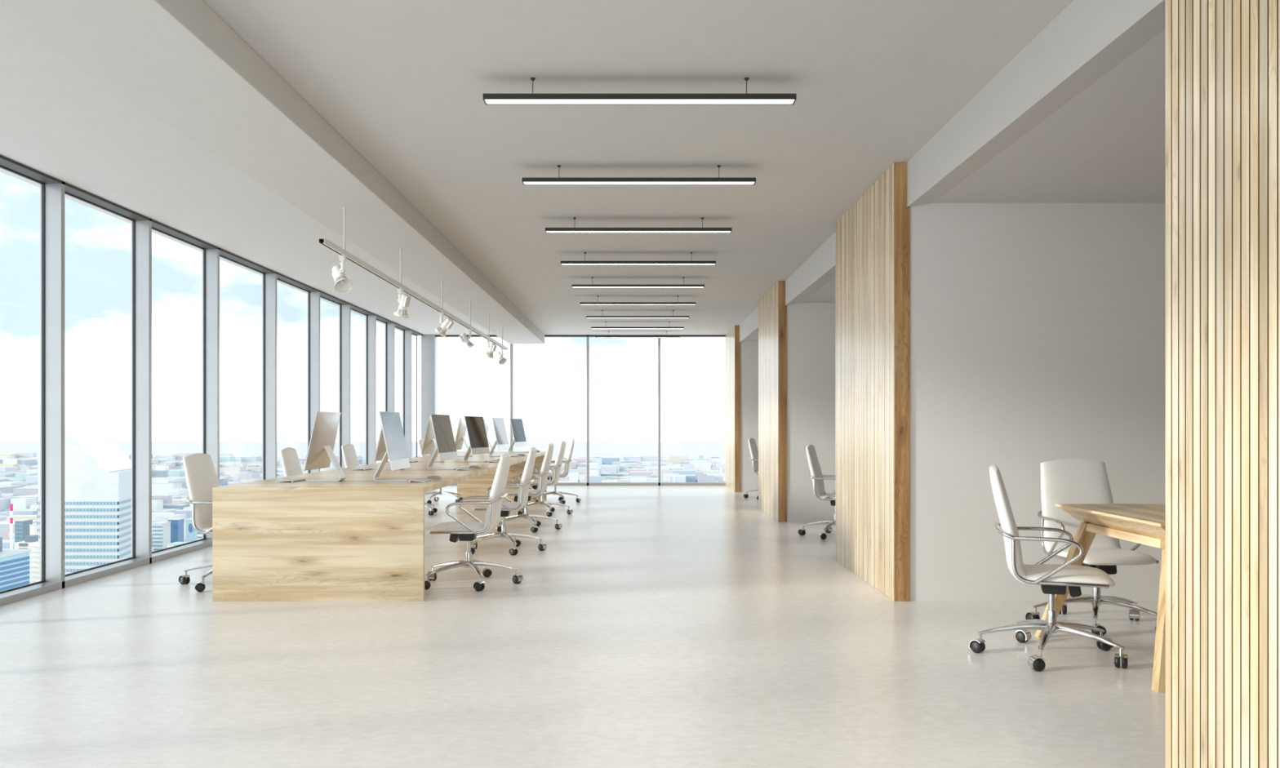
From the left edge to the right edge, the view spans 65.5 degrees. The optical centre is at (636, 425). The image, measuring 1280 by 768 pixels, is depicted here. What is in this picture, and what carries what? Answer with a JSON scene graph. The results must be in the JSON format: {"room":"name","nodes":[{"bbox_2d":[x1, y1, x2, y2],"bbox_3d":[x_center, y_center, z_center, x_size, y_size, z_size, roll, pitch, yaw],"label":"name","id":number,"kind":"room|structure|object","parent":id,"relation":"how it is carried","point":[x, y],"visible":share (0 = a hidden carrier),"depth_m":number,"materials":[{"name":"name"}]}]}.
{"room":"open-plan office","nodes":[
{"label":"open-plan office","id":0,"kind":"room"},
{"bbox_2d":[0,0,1073,335],"bbox_3d":[-1.286,-1.806,8.960,6.128,0.150,20.620,0,0,0],"label":"ceiling","id":1,"kind":"structure","parent":0,"point":[404,83],"depth_m":5.89,"materials":[{"name":"paint"}]},
{"bbox_2d":[0,0,544,343],"bbox_3d":[-2.103,-1.643,8.905,0.674,0.175,20.310,0,0,0],"label":"ceiling beam","id":2,"kind":"structure","parent":1,"relation":"attached to","point":[179,62],"depth_m":5.12,"materials":[{"name":"paint"}]},
{"bbox_2d":[318,206,508,350],"bbox_3d":[-2.085,-1.378,11.275,0.042,0.355,9.390,0,0,0],"label":"track","id":3,"kind":"object","parent":2,"relation":"hanging from","point":[323,242],"visible":1,"depth_m":8.69,"materials":[{"name":"white metal"}]},
{"bbox_2d":[331,254,353,293],"bbox_3d":[-2.098,-1.072,7.098,0.133,0.264,0.213,0,0,-24],"label":"track spotlight","id":4,"kind":"object","parent":3,"relation":"attached to","point":[343,285],"visible":1,"depth_m":7.08,"materials":[{"name":"white metal"}]},
{"bbox_2d":[393,288,411,318],"bbox_3d":[-2.047,-1.071,8.750,0.184,0.266,0.132,0,0,22],"label":"track spotlight","id":5,"kind":"object","parent":3,"relation":"attached to","point":[404,300],"visible":1,"depth_m":8.71,"materials":[{"name":"white metal"}]},
{"bbox_2d":[435,311,454,337],"bbox_3d":[-2.044,-1.072,10.615,0.213,0.265,0.132,0,0,11],"label":"track spotlight","id":6,"kind":"object","parent":3,"relation":"attached to","point":[448,322],"visible":1,"depth_m":10.57,"materials":[{"name":"white metal"}]},
{"bbox_2d":[458,328,474,350],"bbox_3d":[-2.126,-1.071,12.422,0.197,0.267,0.132,0,0,-10],"label":"track spotlight","id":7,"kind":"object","parent":3,"relation":"attached to","point":[464,338],"visible":1,"depth_m":12.38,"materials":[{"name":"white metal"}]},
{"bbox_2d":[484,339,496,358],"bbox_3d":[-2.058,-1.071,13.967,0.132,0.266,0.187,0,0,-35],"label":"track spotlight","id":8,"kind":"object","parent":3,"relation":"attached to","point":[492,347],"visible":1,"depth_m":13.94,"materials":[{"name":"white metal"}]},
{"bbox_2d":[495,347,506,364],"bbox_3d":[-2.120,-1.072,15.439,0.215,0.264,0.133,0,0,34],"label":"track spotlight","id":9,"kind":"object","parent":3,"relation":"attached to","point":[502,360],"visible":1,"depth_m":15.44,"materials":[{"name":"white metal"}]},
{"bbox_2d":[591,321,684,328],"bbox_3d":[0.014,-1.671,16.662,1.550,0.119,0.086,0,0,0],"label":"pendant light","id":10,"kind":"object","parent":1,"relation":"hanging from","point":[605,322],"visible":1,"depth_m":16.62,"materials":[{"name":"grey metal"}]},
{"bbox_2d":[595,331,679,337],"bbox_3d":[0.014,-1.671,18.333,1.550,0.119,0.086,0,0,0],"label":"pendant light","id":11,"kind":"object","parent":1,"relation":"hanging from","point":[608,336],"visible":1,"depth_m":18.29,"materials":[{"name":"grey metal"}]},
{"bbox_2d":[571,277,704,288],"bbox_3d":[0.014,-1.671,11.649,1.550,0.119,0.086,0,0,0],"label":"pendant light","id":12,"kind":"object","parent":1,"relation":"hanging from","point":[683,286],"visible":1,"depth_m":11.61,"materials":[{"name":"grey metal"}]},
{"bbox_2d":[579,295,696,305],"bbox_3d":[0.014,-1.671,13.320,1.550,0.119,0.086,0,0,0],"label":"pendant light","id":13,"kind":"object","parent":1,"relation":"hanging from","point":[597,303],"visible":1,"depth_m":13.28,"materials":[{"name":"grey metal"}]},
{"bbox_2d":[586,310,689,318],"bbox_3d":[0.014,-1.671,14.991,1.550,0.119,0.086,0,0,0],"label":"pendant light","id":14,"kind":"object","parent":1,"relation":"hanging from","point":[673,316],"visible":1,"depth_m":14.95,"materials":[{"name":"grey metal"}]},
{"bbox_2d":[560,252,715,265],"bbox_3d":[0.014,-1.671,9.978,1.550,0.119,0.086,0,0,0],"label":"pendant light","id":15,"kind":"object","parent":1,"relation":"hanging from","point":[562,263],"visible":1,"depth_m":9.94,"materials":[{"name":"grey"}]},
{"bbox_2d":[561,263,714,264],"bbox_3d":[0.014,-1.619,9.978,1.534,0.002,0.070,0,0,0],"label":"diffuser","id":16,"kind":"object","parent":15,"relation":"attached to","point":[562,264],"depth_m":9.99,"materials":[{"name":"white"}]},
{"bbox_2d":[521,164,755,185],"bbox_3d":[0.014,-1.671,6.636,1.550,0.119,0.086,0,0,0],"label":"pendant light","id":17,"kind":"object","parent":1,"relation":"hanging from","point":[526,181],"visible":1,"depth_m":6.59,"materials":[{"name":"grey"}]},
{"bbox_2d":[524,182,754,183],"bbox_3d":[0.014,-1.619,6.636,1.534,0.002,0.070,0,0,0],"label":"diffuser","id":18,"kind":"object","parent":17,"relation":"attached to","point":[524,182],"depth_m":6.64,"materials":[{"name":"white plastic"}]},
{"bbox_2d":[545,217,732,233],"bbox_3d":[0.014,-1.671,8.307,1.550,0.119,0.086,0,0,0],"label":"pendant light","id":19,"kind":"object","parent":1,"relation":"hanging from","point":[548,230],"visible":1,"depth_m":8.27,"materials":[{"name":"grey"}]},
{"bbox_2d":[546,231,730,232],"bbox_3d":[0.014,-1.619,8.307,1.534,0.002,0.070,0,0,0],"label":"diffuser","id":20,"kind":"object","parent":19,"relation":"attached to","point":[547,231],"depth_m":8.32,"materials":[{"name":"white"}]},
{"bbox_2d":[483,77,796,104],"bbox_3d":[0.014,-1.671,4.965,1.550,0.119,0.086,0,0,0],"label":"pendant light","id":21,"kind":"object","parent":1,"relation":"hanging from","point":[489,99],"visible":1,"depth_m":4.92,"materials":[{"name":"grey"}]},
{"bbox_2d":[485,99,794,102],"bbox_3d":[0.014,-1.619,4.965,1.534,0.002,0.070,0,0,0],"label":"diffuser","id":22,"kind":"object","parent":21,"relation":"attached to","point":[486,100],"depth_m":4.96,"materials":[{"name":"white"}]},
{"bbox_2d":[0,485,1165,767],"bbox_3d":[0.625,1.219,8.960,9.950,0.120,20.620,0,0,0],"label":"floor","id":23,"kind":"structure","parent":0,"point":[659,626],"depth_m":4.80,"materials":[{"name":"concrete"}]},
{"bbox_2d":[0,155,64,606],"bbox_3d":[-4.152,-0.286,6.386,0.156,2.890,1.413,0,0,0],"label":"window","id":24,"kind":"structure","parent":23,"relation":"on","point":[51,188],"depth_m":7.05,"materials":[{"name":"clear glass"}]},
{"bbox_2d":[62,181,151,588],"bbox_3d":[-4.152,-0.286,7.707,0.156,2.890,1.313,0,0,0],"label":"window","id":25,"kind":"structure","parent":23,"relation":"on","point":[141,225],"depth_m":8.32,"materials":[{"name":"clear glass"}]},
{"bbox_2d":[149,219,219,564],"bbox_3d":[-4.152,-0.286,9.021,0.156,2.890,1.403,0,0,0],"label":"window","id":26,"kind":"structure","parent":23,"relation":"on","point":[211,253],"depth_m":9.68,"materials":[{"name":"clear glass"}]},
{"bbox_2d":[178,453,220,591],"bbox_3d":[-2.974,0.681,7.242,0.722,0.954,0.710,0,0,2],"label":"office chair","id":27,"kind":"object","parent":23,"relation":"on","point":[201,476],"visible":0.39,"depth_m":7.13,"materials":[{"name":"silver metal"}]},
{"bbox_2d":[218,248,276,479],"bbox_3d":[-4.152,-0.286,10.476,0.156,2.890,1.593,0,0,0],"label":"window","id":28,"kind":"structure","parent":23,"relation":"on","point":[268,276],"depth_m":11.23,"materials":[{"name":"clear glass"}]},
{"bbox_2d":[280,447,302,476],"bbox_3d":[-2.972,0.681,9.150,0.722,0.954,0.710,0,0,-2],"label":"office chair","id":29,"kind":"object","parent":23,"relation":"on","point":[291,464],"visible":0.06,"depth_m":9.06,"materials":[{"name":"white leather"}]},
{"bbox_2d":[276,272,319,473],"bbox_3d":[-4.152,-0.286,12.021,0.156,2.890,1.583,0,0,0],"label":"window","id":30,"kind":"structure","parent":23,"relation":"on","point":[313,294],"depth_m":12.77,"materials":[{"name":"clear glass"}]},
{"bbox_2d":[320,290,351,468],"bbox_3d":[-4.152,-0.286,13.472,0.156,2.890,1.403,0,0,0],"label":"window","id":31,"kind":"structure","parent":23,"relation":"on","point":[344,308],"depth_m":14.13,"materials":[{"name":"clear glass"}]},
{"bbox_2d":[341,443,359,467],"bbox_3d":[-2.973,0.681,11.031,0.722,0.954,0.710,0,0,0],"label":"office chair","id":32,"kind":"object","parent":23,"relation":"on","point":[349,456],"visible":0.09,"depth_m":10.94,"materials":[{"name":"white leather"}]},
{"bbox_2d":[350,303,376,465],"bbox_3d":[-4.152,-0.286,14.841,0.156,2.890,1.423,0,0,0],"label":"window","id":33,"kind":"structure","parent":23,"relation":"on","point":[371,317],"depth_m":15.51,"materials":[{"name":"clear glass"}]},
{"bbox_2d":[212,451,546,601],"bbox_3d":[-2.099,0.784,11.024,1.387,0.750,8.951,0,0,0],"label":"desk","id":34,"kind":"object","parent":23,"relation":"on","point":[357,537],"visible":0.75,"depth_m":6.55,"materials":[{"name":"brown wood"}]},
{"bbox_2d":[276,477,306,482],"bbox_3d":[-2.518,0.400,7.265,0.120,0.016,0.280,0,0,0],"label":"keyboard","id":35,"kind":"object","parent":34,"relation":"on","point":[304,478],"visible":1,"depth_m":7.21,"materials":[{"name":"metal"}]},
{"bbox_2d":[303,411,345,481],"bbox_3d":[-2.273,0.155,7.285,0.247,0.506,0.570,0,0,0],"label":"desktop computer","id":36,"kind":"object","parent":34,"relation":"on","point":[320,454],"visible":1,"depth_m":7.22,"materials":[{"name":"metal"}]},
{"bbox_2d":[352,466,373,470],"bbox_3d":[-2.518,0.400,9.150,0.120,0.016,0.280,0,0,0],"label":"keyboard","id":37,"kind":"object","parent":34,"relation":"on","point":[371,468],"visible":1,"depth_m":9.08,"materials":[{"name":"metal"}]},
{"bbox_2d":[374,426,403,470],"bbox_3d":[-2.273,0.155,9.170,0.247,0.506,0.570,0,0,0],"label":"desktop computer","id":38,"kind":"object","parent":34,"relation":"on","point":[381,448],"visible":0.26,"depth_m":8.94,"materials":[{"name":"metal"}]},
{"bbox_2d":[373,411,410,481],"bbox_3d":[-1.790,0.155,7.285,0.247,0.506,0.570,0,0,0],"label":"desktop computer","id":39,"kind":"object","parent":34,"relation":"on","point":[397,453],"visible":0.99,"depth_m":7.24,"materials":[{"name":"metal"}]},
{"bbox_2d":[408,477,432,482],"bbox_3d":[-1.577,0.400,7.265,0.120,0.016,0.280,0,0,0],"label":"keyboard","id":40,"kind":"object","parent":34,"relation":"on","point":[424,480],"visible":1,"depth_m":7.22,"materials":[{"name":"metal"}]},
{"bbox_2d":[420,416,444,462],"bbox_3d":[-2.273,0.155,11.080,0.247,0.506,0.570,0,0,0],"label":"desktop computer","id":41,"kind":"object","parent":34,"relation":"on","point":[429,442],"visible":0.67,"depth_m":10.90,"materials":[{"name":"metal"}]},
{"bbox_2d":[426,475,440,479],"bbox_3d":[-1.535,0.395,7.525,0.110,0.027,0.060,0,0,0],"label":"mouse","id":42,"kind":"object","parent":34,"relation":"on","point":[428,477],"visible":0.96,"depth_m":7.50,"materials":[{"name":"grey plastic"}]},
{"bbox_2d":[426,414,457,470],"bbox_3d":[-1.790,0.155,9.158,0.247,0.506,0.570,0,0,5],"label":"desktop computer","id":43,"kind":"object","parent":34,"relation":"on","point":[446,449],"visible":1,"depth_m":9.12,"materials":[{"name":"metal"}]},
{"bbox_2d":[454,417,472,456],"bbox_3d":[-2.273,0.155,12.980,0.247,0.506,0.570,0,0,0],"label":"desktop computer","id":44,"kind":"object","parent":34,"relation":"on","point":[461,430],"visible":0.81,"depth_m":12.86,"materials":[{"name":"metal"}]},
{"bbox_2d":[456,466,474,470],"bbox_3d":[-1.577,0.400,9.150,0.120,0.016,0.280,0,0,0],"label":"keyboard","id":45,"kind":"object","parent":34,"relation":"on","point":[462,468],"visible":1,"depth_m":9.09,"materials":[{"name":"metal"}]},
{"bbox_2d":[468,465,479,468],"bbox_3d":[-1.535,0.395,9.410,0.110,0.027,0.060,0,0,0],"label":"mouse","id":46,"kind":"object","parent":34,"relation":"on","point":[472,466],"visible":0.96,"depth_m":9.39,"materials":[{"name":"grey plastic"}]},
{"bbox_2d":[462,416,489,462],"bbox_3d":[-1.792,0.155,11.056,0.247,0.506,0.570,0,0,11],"label":"desktop computer","id":47,"kind":"object","parent":34,"relation":"on","point":[475,425],"visible":0.99,"depth_m":11.03,"materials":[{"name":"metal"}]},
{"bbox_2d":[483,418,494,452],"bbox_3d":[-2.273,0.155,14.950,0.247,0.506,0.570,0,0,0],"label":"desktop computer","id":48,"kind":"object","parent":34,"relation":"on","point":[486,421],"visible":0.3,"depth_m":14.91,"materials":[{"name":"metal"}]},
{"bbox_2d":[488,417,509,457],"bbox_3d":[-1.790,0.155,12.967,0.247,0.506,0.570,0,0,6],"label":"desktop computer","id":49,"kind":"object","parent":34,"relation":"on","point":[501,437],"visible":0.98,"depth_m":12.94,"materials":[{"name":"metal"}]},
{"bbox_2d":[508,418,527,452],"bbox_3d":[-1.792,0.155,14.927,0.247,0.506,0.570,0,0,11],"label":"desktop computer","id":50,"kind":"object","parent":34,"relation":"on","point":[519,437],"visible":1,"depth_m":14.91,"materials":[{"name":"metal"}]},
{"bbox_2d":[375,315,395,462],"bbox_3d":[-4.152,-0.286,16.131,0.156,2.890,1.243,0,0,0],"label":"window","id":51,"kind":"structure","parent":23,"relation":"on","point":[389,325],"depth_m":16.71,"materials":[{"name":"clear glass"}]},
{"bbox_2d":[395,322,411,458],"bbox_3d":[-4.152,-0.286,17.361,0.156,2.890,1.303,0,0,0],"label":"window","id":52,"kind":"structure","parent":23,"relation":"on","point":[406,332],"depth_m":17.97,"materials":[{"name":"clear glass"}]},
{"bbox_2d":[387,459,437,515],"bbox_3d":[-2.973,0.681,12.911,0.722,0.954,0.710,0,0,-1],"label":"office chair","id":53,"kind":"object","parent":23,"relation":"on","point":[433,510],"visible":0.12,"depth_m":12.79,"materials":[{"name":"silver metal"}]},
{"bbox_2d":[411,329,423,457],"bbox_3d":[-4.152,-0.286,18.485,0.156,2.890,1.030,0,0,0],"label":"window","id":54,"kind":"structure","parent":23,"relation":"on","point":[413,332],"depth_m":18.99,"materials":[{"name":"grey metal"}]},
{"bbox_2d":[421,334,436,455],"bbox_3d":[-3.994,-0.286,19.130,0.263,2.890,0.220,0,0,0],"label":"post","id":55,"kind":"object","parent":23,"relation":"on","point":[428,342],"visible":0.54,"depth_m":19.02,"materials":[{"name":"grey paint"}]},
{"bbox_2d":[417,439,462,503],"bbox_3d":[-2.973,0.681,14.852,0.722,0.954,0.710,0,0,1],"label":"office chair","id":56,"kind":"object","parent":23,"relation":"on","point":[420,442],"visible":0.28,"depth_m":14.78,"materials":[{"name":"silver metal"}]},
{"bbox_2d":[424,453,523,591],"bbox_3d":[-1.193,0.681,7.279,0.722,0.954,0.710,0,0,0],"label":"office chair","id":57,"kind":"object","parent":23,"relation":"on","point":[468,531],"visible":0.99,"depth_m":7.11,"materials":[{"name":"white leather"}]},
{"bbox_2d":[435,334,513,485],"bbox_3d":[-3.123,-0.286,19.150,1.483,2.890,0.120,0,0,0],"label":"window","id":58,"kind":"structure","parent":23,"relation":"on","point":[436,335],"depth_m":19.09,"materials":[{"name":"grey metal"}]},
{"bbox_2d":[466,447,546,555],"bbox_3d":[-1.194,0.681,9.189,0.722,0.954,0.710,0,0,-1],"label":"office chair","id":59,"kind":"object","parent":23,"relation":"on","point":[522,497],"visible":0.79,"depth_m":9.01,"materials":[{"name":"silver metal"}]},
{"bbox_2d":[495,443,562,533],"bbox_3d":[-1.193,0.681,11.068,0.722,0.954,0.710,0,0,0],"label":"office chair","id":60,"kind":"object","parent":23,"relation":"on","point":[544,471],"visible":0.8,"depth_m":10.88,"materials":[{"name":"silver metal"}]},
{"bbox_2d":[515,440,573,516],"bbox_3d":[-1.193,0.681,12.948,0.722,0.954,0.710,0,0,1],"label":"office chair","id":61,"kind":"object","parent":23,"relation":"on","point":[557,464],"visible":0.75,"depth_m":12.77,"materials":[{"name":"silver metal"}]},
{"bbox_2d":[533,439,581,504],"bbox_3d":[-1.194,0.681,14.891,0.722,0.954,0.710,0,0,-4],"label":"office chair","id":62,"kind":"object","parent":23,"relation":"on","point":[568,460],"visible":0.68,"depth_m":14.70,"materials":[{"name":"silver metal"}]},
{"bbox_2d":[544,334,589,485],"bbox_3d":[-1.661,-0.286,19.150,1.489,2.890,0.120,0,0,0],"label":"window","id":63,"kind":"structure","parent":23,"relation":"on","point":[545,335],"depth_m":19.09,"materials":[{"name":"grey metal"}]},
{"bbox_2d":[587,334,660,485],"bbox_3d":[-0.243,-0.286,19.150,1.396,2.890,0.120,0,0,0],"label":"window","id":64,"kind":"structure","parent":23,"relation":"on","point":[589,335],"depth_m":19.09,"materials":[{"name":"grey metal"}]},
{"bbox_2d":[659,334,725,485],"bbox_3d":[1.116,-0.286,19.150,1.369,2.890,0.120,0,0,0],"label":"window","id":65,"kind":"structure","parent":23,"relation":"on","point":[680,335],"depth_m":19.09,"materials":[{"name":"grey metal"}]},
{"bbox_2d":[743,438,758,499],"bbox_3d":[2.043,0.681,15.743,0.722,0.954,0.710,0,0,19],"label":"office chair","id":66,"kind":"object","parent":23,"relation":"on","point":[752,443],"visible":0.33,"depth_m":15.65,"materials":[{"name":"silver metal"}]},
{"bbox_2d":[797,444,835,539],"bbox_3d":[2.043,0.681,10.383,0.722,0.954,0.710,0,0,19],"label":"office chair","id":67,"kind":"object","parent":23,"relation":"on","point":[817,477],"visible":0.59,"depth_m":10.30,"materials":[{"name":"silver metal"}]},
{"bbox_2d":[968,465,1128,671],"bbox_3d":[2.043,0.681,4.983,0.722,0.954,0.710,0,0,19],"label":"office chair","id":68,"kind":"object","parent":23,"relation":"on","point":[1053,579],"visible":1,"depth_m":4.87,"materials":[{"name":"white leather"}]},
{"bbox_2d":[1025,458,1159,635],"bbox_3d":[2.639,0.681,5.792,0.710,0.954,0.722,0,0,-4],"label":"office chair","id":69,"kind":"object","parent":23,"relation":"on","point":[1067,481],"visible":0.62,"depth_m":5.91,"materials":[{"name":"white leather"}]},
{"bbox_2d":[1035,503,1165,693],"bbox_3d":[3.519,0.794,4.900,2.651,0.729,1.176,0,0,0],"label":"meeting table","id":70,"kind":"object","parent":23,"relation":"on","point":[1140,523],"visible":0.38,"depth_m":4.84,"materials":[{"name":"brown wood"}]},
{"bbox_2d":[740,340,758,492],"bbox_3d":[3.650,-0.161,17.326,3.700,2.640,0.148,0,0,0],"label":"wall partition","id":71,"kind":"structure","parent":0,"point":[748,349],"depth_m":17.25,"materials":[{"name":"paint"}]},
{"bbox_2d":[725,325,740,492],"bbox_3d":[1.747,-0.285,18.163,0.102,2.889,1.845,0,0,0],"label":"slatted panel","id":72,"kind":"object","parent":71,"relation":"attached to","point":[732,336],"visible":1,"depth_m":17.47,"materials":[{"name":"brown wood"}]},
{"bbox_2d":[786,302,835,521],"bbox_3d":[3.650,-0.161,12.016,3.700,2.640,0.148,0,0,0],"label":"wall partition","id":73,"kind":"structure","parent":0,"point":[811,326],"depth_m":11.94,"materials":[{"name":"paint"}]},
{"bbox_2d":[758,280,786,521],"bbox_3d":[1.747,-0.285,12.915,0.102,2.889,1.970,0,0,0],"label":"slatted panel","id":74,"kind":"object","parent":73,"relation":"attached to","point":[772,308],"visible":1,"depth_m":12.36,"materials":[{"name":"brown wood"}]},
{"bbox_2d":[739,0,1165,342],"bbox_3d":[3.639,-1.658,8.985,3.722,0.446,20.470,0,0,0],"label":"ceiling","id":75,"kind":"structure","parent":0,"point":[1077,115],"depth_m":5.07,"materials":[{"name":"paint"}]},
{"bbox_2d":[910,203,1165,600],"bbox_3d":[3.650,-0.161,6.635,3.700,2.640,0.148,0,0,0],"label":"wall partition","id":76,"kind":"structure","parent":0,"point":[1037,331],"depth_m":6.56,"materials":[{"name":"paint"}]},
{"bbox_2d":[835,162,910,601],"bbox_3d":[1.747,-0.285,7.534,0.102,2.889,1.970,0,0,0],"label":"slatted panel","id":77,"kind":"object","parent":76,"relation":"attached to","point":[873,236],"visible":1,"depth_m":7.10,"materials":[{"name":"brown wood"}]},
{"bbox_3d":[3.650,-0.161,1.331,3.700,2.640,0.148,0,0,0],"label":"wall partition","id":78,"kind":"structure","parent":0,"visible":0},
{"bbox_2d":[1165,0,1279,767],"bbox_3d":[1.747,-0.285,2.230,0.102,2.889,1.970,0,0,0],"label":"slatted panel","id":79,"kind":"object","parent":78,"relation":"attached to","point":[1223,56],"visible":1,"depth_m":2.88,"materials":[{"name":"brown wood"}]},
{"label":"outside","id":80,"kind":"structure","parent":0,"visible":0},
{"bbox_2d":[0,441,725,472],"bbox_3d":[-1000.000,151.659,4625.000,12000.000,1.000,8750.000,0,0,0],"label":"terrain","id":81,"kind":"structure","parent":80,"point":[692,450],"depth_m":6453.77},
{"bbox_2d":[9,503,13,549],"bbox_3d":[-565.477,111.207,900.000,2.500,79.905,2.500,0,0,0],"label":"chimney","id":82,"kind":"object","parent":81,"relation":"on","point":[11,504],"visible":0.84,"depth_m":899.17,"materials":[{"name":"white"}]},
{"bbox_2d":[0,537,31,591],"bbox_3d":[-326.950,103.211,460.000,45.100,95.895,81.000,0,0,0],"label":"office block","id":83,"kind":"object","parent":81,"relation":"on","point":[14,563],"visible":0.28,"depth_m":488.27,"materials":[{"name":"blue glass"}]},
{"bbox_2d":[0,537,2,551],"bbox_3d":[-326.000,58.764,473.000,26.000,7.000,36.000,0,0,0],"label":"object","id":84,"kind":"object","parent":83,"relation":"on","point":[1,538],"depth_m":490.19,"materials":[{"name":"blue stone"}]},
{"bbox_2d":[13,518,33,542],"bbox_3d":[-620.829,123.296,1008.000,8.855,55.726,16.800,0,0,0],"label":"building","id":85,"kind":"structure","parent":81,"relation":"on","point":[21,526],"depth_m":999.92,"materials":[{"name":"blue stone"}]},
{"bbox_2d":[14,534,39,583],"bbox_3d":[-319.150,104.705,526.700,12.700,92.908,14.600,0,0,0],"label":"apartment tower","id":86,"kind":"structure","parent":81,"relation":"on","point":[32,542],"depth_m":520.53,"materials":[{"name":"beige"}]},
{"bbox_2d":[29,523,37,535],"bbox_3d":[-595.443,124.587,986.000,5.311,53.144,12.800,0,0,0],"label":"building","id":87,"kind":"structure","parent":81,"relation":"on","point":[33,527],"depth_m":980.10,"materials":[{"name":"beige"}]},
{"bbox_2d":[36,408,131,574],"bbox_3d":[-343.091,70.550,629.750,62.027,161.218,60.500,0,0,0],"label":"office tower","id":88,"kind":"structure","parent":81,"relation":"on","point":[98,473],"depth_m":600.00,"materials":[{"name":"white"}]},
{"bbox_2d":[151,521,171,551],"bbox_3d":[-505.667,127.217,1059.000,11.675,47.884,18.800,0,0,0],"label":"building","id":89,"kind":"structure","parent":81,"relation":"on","point":[161,531],"depth_m":1049.95,"materials":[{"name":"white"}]},
{"bbox_2d":[167,517,184,542],"bbox_3d":[-503.337,126.532,1087.000,11.985,49.255,14.800,0,0,0],"label":"building","id":90,"kind":"structure","parent":81,"relation":"on","point":[177,523],"depth_m":1080.12,"materials":[{"name":"blue glass"}]},
{"bbox_2d":[166,542,188,547],"bbox_3d":[-444.649,132.967,970.000,17.371,36.384,20.800,0,0,0],"label":"building","id":91,"kind":"structure","parent":81,"relation":"on","point":[175,544],"depth_m":961.38,"materials":[{"name":"beige"}]},
{"bbox_2d":[185,518,196,542],"bbox_3d":[-502.325,128.437,1126.900,11.755,45.443,15.000,0,0,0],"label":"building","id":92,"kind":"structure","parent":81,"relation":"on","point":[190,532],"depth_m":1120.13,"materials":[{"name":"blue"}]},
{"bbox_2d":[196,531,202,540],"bbox_3d":[-438.435,127.899,1007.000,7.704,46.520,14.800,0,0,0],"label":"building","id":93,"kind":"structure","parent":81,"relation":"on","point":[199,535],"depth_m":999.92,"materials":[{"name":"beige"}]},
{"bbox_2d":[0,453,725,551],"bbox_3d":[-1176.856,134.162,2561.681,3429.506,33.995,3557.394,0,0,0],"label":"city sprawl","id":94,"kind":"structure","parent":81,"relation":"on","point":[18,471],"depth_m":2720.72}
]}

